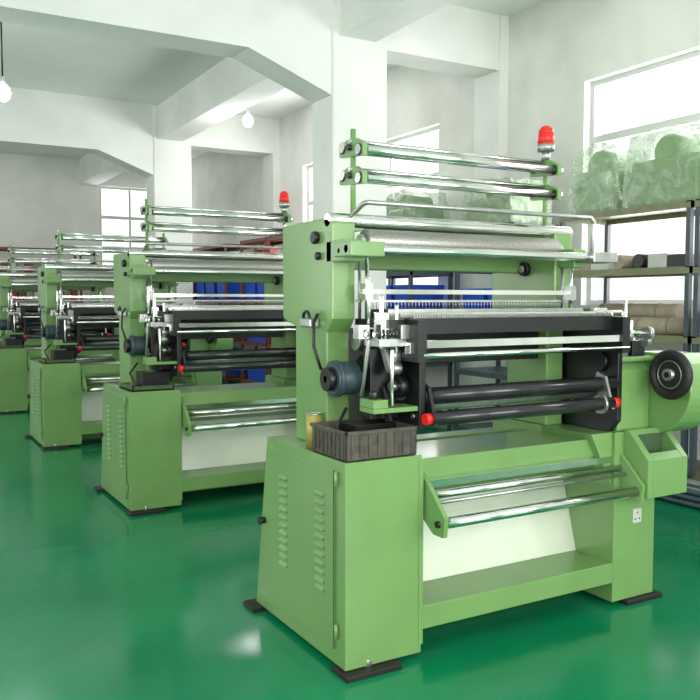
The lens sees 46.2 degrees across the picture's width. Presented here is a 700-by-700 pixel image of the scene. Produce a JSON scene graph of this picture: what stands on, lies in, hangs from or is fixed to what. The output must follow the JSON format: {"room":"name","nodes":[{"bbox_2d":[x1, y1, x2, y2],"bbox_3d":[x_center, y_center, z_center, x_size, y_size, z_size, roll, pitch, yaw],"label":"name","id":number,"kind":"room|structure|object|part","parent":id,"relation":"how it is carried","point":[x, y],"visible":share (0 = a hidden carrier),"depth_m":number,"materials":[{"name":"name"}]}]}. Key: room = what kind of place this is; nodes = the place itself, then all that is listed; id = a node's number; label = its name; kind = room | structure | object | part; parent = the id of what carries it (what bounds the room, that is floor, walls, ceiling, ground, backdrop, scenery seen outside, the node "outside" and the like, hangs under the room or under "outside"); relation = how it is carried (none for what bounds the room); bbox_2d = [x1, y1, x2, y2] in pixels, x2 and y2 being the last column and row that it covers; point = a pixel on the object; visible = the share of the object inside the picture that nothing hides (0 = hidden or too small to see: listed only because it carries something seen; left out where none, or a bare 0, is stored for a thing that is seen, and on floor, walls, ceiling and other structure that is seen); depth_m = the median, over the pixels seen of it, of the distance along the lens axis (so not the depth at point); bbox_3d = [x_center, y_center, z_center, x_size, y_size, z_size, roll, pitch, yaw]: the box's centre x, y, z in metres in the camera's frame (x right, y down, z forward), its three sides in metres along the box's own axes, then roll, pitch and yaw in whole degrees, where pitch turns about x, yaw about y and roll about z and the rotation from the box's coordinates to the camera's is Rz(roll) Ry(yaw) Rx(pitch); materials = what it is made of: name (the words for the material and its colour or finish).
{"room":"textile factory","nodes":[
{"label":"textile factory","id":0,"kind":"room"},
{"bbox_2d":[0,153,148,351],"bbox_3d":[-8.926,-1.868,17.079,11.200,4.650,0.250,-2,4,-30],"label":"wall","id":1,"kind":"structure","parent":0,"point":[40,196],"depth_m":18.14,"materials":[{"name":"white paint"}]},
{"bbox_2d":[100,186,146,264],"bbox_3d":[-5.157,-2.724,19.201,1.400,2.100,0.060,-2,4,-30],"label":"window","id":2,"kind":"structure","parent":1,"relation":"in","point":[129,218],"depth_m":19.12,"materials":[{"name":"white metal"}]},
{"bbox_2d":[79,0,455,185],"bbox_3d":[-0.369,-3.426,8.948,0.400,0.550,22.200,-2,4,-30],"label":"beam","id":3,"kind":"structure","parent":1,"relation":"attached to","point":[230,87],"depth_m":10.74,"materials":[{"name":"white paint"}]},
{"bbox_2d":[0,0,544,159],"bbox_3d":[-3.314,-3.672,7.230,11.200,0.150,22.700,-2,4,-30],"label":"ceiling","id":4,"kind":"structure","parent":0,"point":[34,58],"depth_m":11.08,"materials":[{"name":"paint"}]},
{"bbox_2d":[0,22,10,101],"bbox_3d":[-3.487,-3.075,8.207,0.150,1.160,0.150,-2,4,-30],"label":"pendant bulb","id":5,"kind":"object","parent":4,"relation":"hanging from","point":[5,93],"visible":1,"depth_m":8.21,"materials":[{"name":"white glass"}]},
{"bbox_3d":[-3.487,-3.190,8.200,0.100,0.930,0.098,-2,4,-30],"label":"cord","id":6,"kind":"part","parent":5,"relation":"part of","materials":[{"name":"black metal"}]},
{"bbox_2d":[0,76,5,83],"bbox_3d":[-3.487,-2.696,8.230,0.060,0.100,0.058,-2,4,-30],"label":"socket","id":7,"kind":"object","parent":5,"relation":"attached to","point":[2,78],"depth_m":8.21,"materials":[{"name":"white plastic"}]},
{"bbox_3d":[-3.487,-2.586,8.237,0.150,0.180,0.150,-2,4,-30],"label":"glass","id":8,"kind":"part","parent":5,"relation":"part of","materials":[{"name":"white glass"}]},
{"bbox_2d":[243,108,252,126],"bbox_3d":[-1.456,-3.522,11.668,0.150,0.690,0.150,-2,4,-30],"label":"pendant bulb","id":9,"kind":"object","parent":4,"relation":"hanging from","point":[247,119],"visible":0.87,"depth_m":11.64,"materials":[{"name":"white glass"}]},
{"bbox_3d":[-1.456,-3.267,11.684,0.150,0.180,0.150,-2,4,-30],"label":"glass","id":10,"kind":"part","parent":9,"relation":"part of","materials":[{"name":"white glass"}]},
{"bbox_2d":[0,378,699,699],"bbox_3d":[-3.314,1.094,7.520,11.200,0.100,22.700,-2,4,-30],"label":"floor","id":11,"kind":"structure","parent":0,"point":[98,601],"depth_m":3.81,"materials":[{"name":"green paint"}]},
{"bbox_2d":[0,257,65,348],"bbox_3d":[-5.534,-0.476,14.041,2.000,2.240,1.201,-2,4,-30],"label":"machine","id":12,"kind":"object","parent":11,"relation":"on","point":[29,343],"visible":0.04,"depth_m":13.87,"materials":[{"name":"green metal"}]},
{"bbox_3d":[-5.674,-1.371,13.941,1.180,0.440,0.200,-2,4,-30],"label":"frame","id":13,"kind":"part","parent":12,"relation":"part of","materials":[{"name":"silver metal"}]},
{"bbox_2d":[0,247,82,302],"bbox_3d":[-6.968,-0.870,17.549,2.308,2.600,0.600,-2,4,-30],"label":"storage rack","id":14,"kind":"object","parent":11,"relation":"on","point":[1,248],"visible":0.12,"depth_m":17.33,"materials":[{"name":"red metal"}]},
{"bbox_2d":[0,263,77,299],"bbox_3d":[-6.966,-1.509,17.512,2.145,0.880,0.400,-2,4,-30],"label":"packages","id":15,"kind":"object","parent":14,"relation":"in","point":[69,292],"visible":0.19,"depth_m":17.40,"materials":[{"name":"brown paper"}]},
{"bbox_2d":[0,245,145,413],"bbox_3d":[-3.973,-0.320,11.483,2.000,2.240,1.201,-2,4,-30],"label":"machine","id":16,"kind":"object","parent":11,"relation":"on","point":[14,362],"visible":0.48,"depth_m":11.00,"materials":[{"name":"green metal"}]},
{"bbox_2d":[0,345,22,348],"bbox_3d":[-4.570,-0.049,10.993,0.300,0.035,0.340,-2,4,-30],"label":"tray","id":17,"kind":"object","parent":16,"relation":"on","point":[3,346],"visible":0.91,"depth_m":10.86,"materials":[{"name":"green metal"}]},
{"bbox_3d":[-4.114,-1.215,11.382,1.180,0.440,0.200,-2,4,-30],"label":"frame","id":18,"kind":"part","parent":16,"relation":"part of","materials":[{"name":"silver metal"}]},
{"bbox_2d":[24,229,232,450],"bbox_3d":[-2.412,-0.164,8.925,2.000,2.240,1.201,-2,4,-30],"label":"machine","id":19,"kind":"object","parent":11,"relation":"on","point":[66,399],"visible":0.61,"depth_m":8.48,"materials":[{"name":"green metal"}]},
{"bbox_2d":[39,358,75,363],"bbox_3d":[-3.009,0.107,8.434,0.300,0.035,0.340,-2,4,-30],"label":"tray","id":20,"kind":"object","parent":19,"relation":"on","point":[43,360],"visible":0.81,"depth_m":8.30,"materials":[{"name":"green metal"}]},
{"bbox_3d":[-2.553,-1.059,8.824,1.180,0.440,0.200,-2,4,-30],"label":"frame","id":21,"kind":"part","parent":19,"relation":"part of","materials":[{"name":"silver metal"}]},
{"bbox_2d":[146,104,192,304],"bbox_3d":[-3.006,-1.661,13.691,0.640,4.650,0.450,-2,4,-30],"label":"pillar","id":22,"kind":"structure","parent":11,"relation":"on","point":[170,185],"depth_m":13.44,"materials":[{"name":"white paint"}]},
{"bbox_2d":[93,191,295,516],"bbox_3d":[-0.873,-0.077,6.419,2.000,2.373,1.201,-2,4,-30],"label":"machine","id":23,"kind":"object","parent":11,"relation":"on","point":[158,446],"visible":0.66,"depth_m":6.06,"materials":[{"name":"green metal"}]},
{"bbox_2d":[120,382,173,391],"bbox_3d":[-1.470,0.260,5.933,0.300,0.035,0.340,-2,4,-30],"label":"tray","id":24,"kind":"object","parent":23,"relation":"on","point":[125,385],"visible":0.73,"depth_m":5.80,"materials":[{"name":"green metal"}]},
{"bbox_3d":[-1.014,-0.907,6.322,1.180,0.440,0.200,-2,4,-30],"label":"frame","id":25,"kind":"part","parent":23,"relation":"part of","materials":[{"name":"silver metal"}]},
{"bbox_2d":[279,191,288,212],"bbox_3d":[-0.529,-1.190,6.586,0.084,0.173,0.084,-2,4,-30],"label":"warning lamp","id":26,"kind":"object","parent":23,"relation":"attached to","point":[284,196],"depth_m":6.55,"materials":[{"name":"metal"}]},
{"bbox_2d":[192,244,257,383],"bbox_3d":[-2.405,-0.699,15.572,0.628,2.500,1.800,-2,4,-30],"label":"storage rack","id":27,"kind":"object","parent":11,"relation":"on","point":[226,376],"visible":0.19,"depth_m":14.90,"materials":[{"name":"red metal"}]},
{"bbox_2d":[195,282,206,299],"bbox_3d":[-2.708,-1.159,16.040,0.510,0.360,0.480,-2,4,-30],"label":"storage bin","id":28,"kind":"object","parent":27,"relation":"in","point":[200,286],"visible":0.32,"depth_m":15.87,"materials":[{"name":"blue plastic"}]},
{"bbox_2d":[205,282,217,299],"bbox_3d":[-2.433,-1.130,15.564,0.510,0.360,0.480,-2,4,-30],"label":"storage bin","id":29,"kind":"object","parent":27,"relation":"in","point":[211,287],"visible":0.28,"depth_m":15.38,"materials":[{"name":"blue plastic"}]},
{"bbox_2d":[217,283,245,299],"bbox_3d":[-2.133,-1.098,15.046,0.510,0.360,0.480,-2,4,-30],"label":"storage bin","id":30,"kind":"object","parent":27,"relation":"in","point":[232,288],"visible":0.35,"depth_m":14.85,"materials":[{"name":"blue plastic"}]},
{"bbox_2d":[222,347,247,374],"bbox_3d":[-2.288,0.198,15.393,0.510,0.450,1.140,-2,4,-30],"label":"storage bin","id":31,"kind":"object","parent":27,"relation":"in","point":[232,372],"visible":0.15,"depth_m":14.93,"materials":[{"name":"blue plastic"}]},
{"bbox_2d":[240,237,282,382],"bbox_3d":[-1.340,-0.587,13.731,0.628,2.500,1.060,-2,4,-30],"label":"storage rack","id":32,"kind":"object","parent":11,"relation":"on","point":[258,241],"visible":0.26,"depth_m":13.88,"materials":[{"name":"red metal"}]},
{"bbox_2d":[245,283,257,299],"bbox_3d":[-1.473,-1.028,13.905,0.510,0.360,0.440,-2,4,-30],"label":"storage bin","id":33,"kind":"object","parent":32,"relation":"in","point":[251,288],"visible":0.21,"depth_m":13.74,"materials":[{"name":"blue plastic"}]},
{"bbox_2d":[248,337,264,342],"bbox_3d":[-1.338,-0.345,13.712,0.510,0.420,0.900,-2,4,-30],"label":"storage bin","id":34,"kind":"object","parent":32,"relation":"in","point":[256,339],"visible":0.11,"depth_m":13.59,"materials":[{"name":"blue plastic"}]},
{"bbox_2d":[247,369,271,381],"bbox_3d":[-1.338,0.298,13.751,0.510,0.450,0.900,-2,4,-30],"label":"storage bin","id":35,"kind":"object","parent":32,"relation":"in","point":[258,375],"visible":0.11,"depth_m":13.65,"materials":[{"name":"blue plastic"}]},
{"bbox_2d":[257,283,264,299],"bbox_3d":[-1.223,-1.002,13.472,0.510,0.360,0.440,-2,4,-30],"label":"storage bin","id":36,"kind":"object","parent":32,"relation":"in","point":[260,286],"visible":0.12,"depth_m":13.41,"materials":[{"name":"blue plastic"}]},
{"bbox_2d":[251,249,280,252],"bbox_3d":[-1.349,-1.512,13.669,0.480,0.315,0.840,-2,4,-30],"label":"packages","id":37,"kind":"object","parent":32,"relation":"in","point":[263,250],"visible":0.07,"depth_m":13.40,"materials":[{"name":"red plastic"}]},
{"bbox_2d":[266,236,282,374],"bbox_3d":[-0.715,-0.521,12.650,0.628,2.500,1.360,-2,4,-30],"label":"storage rack","id":38,"kind":"object","parent":11,"relation":"on","point":[269,238],"visible":0.09,"depth_m":13.05,"materials":[{"name":"red metal"}]},
{"bbox_2d":[312,0,386,328],"bbox_3d":[-0.006,-1.345,8.504,0.640,4.650,0.450,-2,4,-30],"label":"pillar","id":39,"kind":"structure","parent":11,"relation":"on","point":[358,99],"depth_m":8.26,"materials":[{"name":"white paint"}]},
{"bbox_2d":[386,271,452,410],"bbox_3d":[0.645,-0.258,10.306,0.628,2.260,1.300,-2,4,-30],"label":"storage rack","id":40,"kind":"object","parent":11,"relation":"on","point":[410,275],"visible":0.12,"depth_m":9.84,"materials":[{"name":"metal"}]},
{"bbox_2d":[386,285,394,308],"bbox_3d":[0.617,-0.658,10.300,0.510,0.300,0.380,-2,4,-30],"label":"storage bin","id":41,"kind":"object","parent":40,"relation":"in","point":[388,296],"visible":0.19,"depth_m":10.06,"materials":[{"name":"blue plastic"}]},
{"bbox_2d":[386,195,399,211],"bbox_3d":[0.475,-1.711,10.511,0.567,0.608,0.585,-2,4,-30],"label":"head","id":42,"kind":"object","parent":40,"relation":"on","point":[388,208],"visible":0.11,"depth_m":10.40},
{"bbox_2d":[386,189,445,218],"bbox_3d":[0.799,-1.652,9.953,0.564,0.558,0.646,-2,4,-30],"label":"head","id":43,"kind":"object","parent":40,"relation":"on","point":[410,198],"visible":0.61,"depth_m":9.79},
{"bbox_2d":[393,285,444,308],"bbox_3d":[0.832,-0.636,9.929,0.510,0.300,0.380,-2,4,-30],"label":"storage bin","id":44,"kind":"object","parent":40,"relation":"in","point":[397,287],"visible":0.54,"depth_m":9.80,"materials":[{"name":"blue plastic"}]},
{"bbox_2d":[243,125,699,683],"bbox_3d":[0.639,0.073,3.948,2.000,2.373,1.201,-2,4,-30],"label":"machine","id":45,"kind":"object","parent":11,"relation":"on","point":[554,498],"visible":0.98,"depth_m":3.71,"materials":[{"name":"green metal"}]},
{"bbox_2d":[306,412,321,448],"bbox_3d":[-0.156,0.347,3.552,0.072,0.152,0.072,-2,4,-30],"label":"tin","id":46,"kind":"object","parent":45,"relation":"on","point":[311,417],"visible":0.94,"depth_m":3.52,"materials":[{"name":"metal"}]},
{"bbox_2d":[310,418,417,461],"bbox_3d":[0.058,0.370,3.431,0.351,0.120,0.306,-2,4,-30],"label":"tray","id":47,"kind":"object","parent":45,"relation":"on","point":[401,440],"visible":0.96,"depth_m":3.31,"materials":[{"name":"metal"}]},
{"bbox_3d":[0.498,-0.756,3.852,1.180,0.440,0.200,-2,4,-30],"label":"frame","id":48,"kind":"part","parent":45,"relation":"part of","materials":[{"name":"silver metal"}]},
{"bbox_2d":[537,125,554,160],"bbox_3d":[0.984,-1.039,4.115,0.084,0.173,0.084,-2,4,-30],"label":"warning lamp","id":49,"kind":"object","parent":45,"relation":"attached to","point":[545,145],"depth_m":4.09,"materials":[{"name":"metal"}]},
{"bbox_2d":[453,222,557,430],"bbox_3d":[1.620,-0.155,8.621,0.628,2.260,0.900,-2,4,-30],"label":"storage rack","id":50,"kind":"object","parent":11,"relation":"on","point":[497,372],"visible":0.17,"depth_m":8.80,"materials":[{"name":"metal"}]},
{"bbox_2d":[461,288,488,307],"bbox_3d":[1.502,-0.535,8.772,0.510,0.240,0.380,-2,4,-30],"label":"storage bin","id":51,"kind":"object","parent":50,"relation":"in","point":[465,297],"visible":0.28,"depth_m":8.61,"materials":[{"name":"blue plastic"}]},
{"bbox_2d":[486,288,491,307],"bbox_3d":[1.712,-0.513,8.409,0.510,0.240,0.380,-2,4,-30],"label":"storage bin","id":52,"kind":"object","parent":50,"relation":"in","point":[489,296],"visible":0.1,"depth_m":8.41,"materials":[{"name":"blue plastic"}]},
{"bbox_2d":[465,178,550,223],"bbox_3d":[1.620,-1.531,8.537,0.568,0.489,0.827,-2,4,-30],"label":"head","id":53,"kind":"object","parent":50,"relation":"on","point":[494,201],"visible":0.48,"depth_m":8.28},
{"bbox_2d":[559,200,699,477],"bbox_3d":[2.518,-0.060,7.069,0.628,2.260,1.390,-2,4,-30],"label":"storage rack","id":54,"kind":"object","parent":11,"relation":"on","point":[681,209],"visible":0.36,"depth_m":6.68,"materials":[{"name":"grey metal"}]},
{"bbox_2d":[567,142,652,213],"bbox_3d":[2.338,-1.515,7.292,0.567,0.608,0.556,-2,4,-30],"label":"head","id":55,"kind":"object","parent":54,"relation":"on","point":[601,188],"visible":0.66,"depth_m":7.15},
{"bbox_2d":[574,253,693,270],"bbox_3d":[2.515,-0.754,7.010,0.480,0.132,1.204,-2,4,-30],"label":"packages","id":56,"kind":"object","parent":54,"relation":"in","point":[662,259],"visible":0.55,"depth_m":6.75,"materials":[{"name":"cardboard"}]},
{"bbox_2d":[598,303,692,335],"bbox_3d":[2.482,-0.271,6.983,0.357,0.260,1.180,-2,4,-30],"label":"parcel","id":57,"kind":"object","parent":54,"relation":"in","point":[667,319],"visible":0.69,"depth_m":6.72,"materials":[{"name":"beige fabric"}]},
{"bbox_2d":[623,124,699,207],"bbox_3d":[2.700,-1.486,6.665,0.567,0.626,0.766,-2,4,-30],"label":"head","id":58,"kind":"object","parent":54,"relation":"on","point":[673,175],"visible":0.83,"depth_m":6.54},
{"bbox_2d":[656,478,699,508],"bbox_3d":[2.390,1.043,6.305,0.312,0.130,2.400,-2,4,-30],"label":"bundle","id":59,"kind":"object","parent":11,"relation":"on","point":[691,498],"visible":0.02,"depth_m":5.95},
{"bbox_2d":[688,199,699,480],"bbox_3d":[3.228,0.014,5.841,0.628,2.260,1.370,-2,4,-30],"label":"storage rack","id":60,"kind":"object","parent":11,"relation":"on","point":[695,343],"visible":0.68,"depth_m":6.24,"materials":[{"name":"grey metal"}]},
{"bbox_3d":[-3.365,-0.800,17.232,0.628,2.500,1.960,-2,4,-30],"label":"storage rack","id":61,"kind":"object","parent":11,"relation":"on","visible":0},
{"bbox_2d":[194,282,196,299],"bbox_3d":[-3.083,-1.198,16.688,0.510,0.360,0.480,-2,4,-30],"label":"storage bin","id":62,"kind":"object","parent":61,"relation":"in","point":[195,298],"visible":0.06,"depth_m":16.42,"materials":[{"name":"blue plastic"}]},
{"bbox_2d":[191,0,699,459],"bbox_3d":[1.428,-1.443,10.108,0.250,4.650,22.200,-2,4,-30],"label":"wall","id":63,"kind":"structure","parent":0,"point":[557,48],"depth_m":8.88,"materials":[{"name":"white paint"}]},
{"bbox_2d":[0,87,279,347],"bbox_3d":[-5.976,-1.557,11.979,10.700,4.650,0.450,-2,4,-30],"label":"ceiling beam","id":64,"kind":"structure","parent":63,"relation":"attached to","point":[119,132],"depth_m":12.96,"materials":[{"name":"white paint"}]},
{"bbox_2d":[0,0,508,423],"bbox_3d":[-2.976,-1.241,6.792,10.700,4.650,0.450,-2,4,-30],"label":"ceiling beam","id":65,"kind":"structure","parent":63,"relation":"attached to","point":[287,42],"depth_m":7.92,"materials":[{"name":"white paint"}]},
{"bbox_2d":[308,126,438,220],"bbox_3d":[0.273,-1.824,12.078,0.060,2.270,3.800,-2,4,-30],"label":"window","id":66,"kind":"structure","parent":63,"relation":"in","point":[434,129],"depth_m":11.46,"materials":[{"name":"white metal"}]},
{"bbox_2d":[587,50,699,305],"bbox_3d":[3.461,-1.468,6.569,0.060,2.230,4.050,-2,4,-30],"label":"window","id":67,"kind":"structure","parent":63,"relation":"in","point":[694,118],"depth_m":7.86,"materials":[{"name":"white metal"}]}
]}

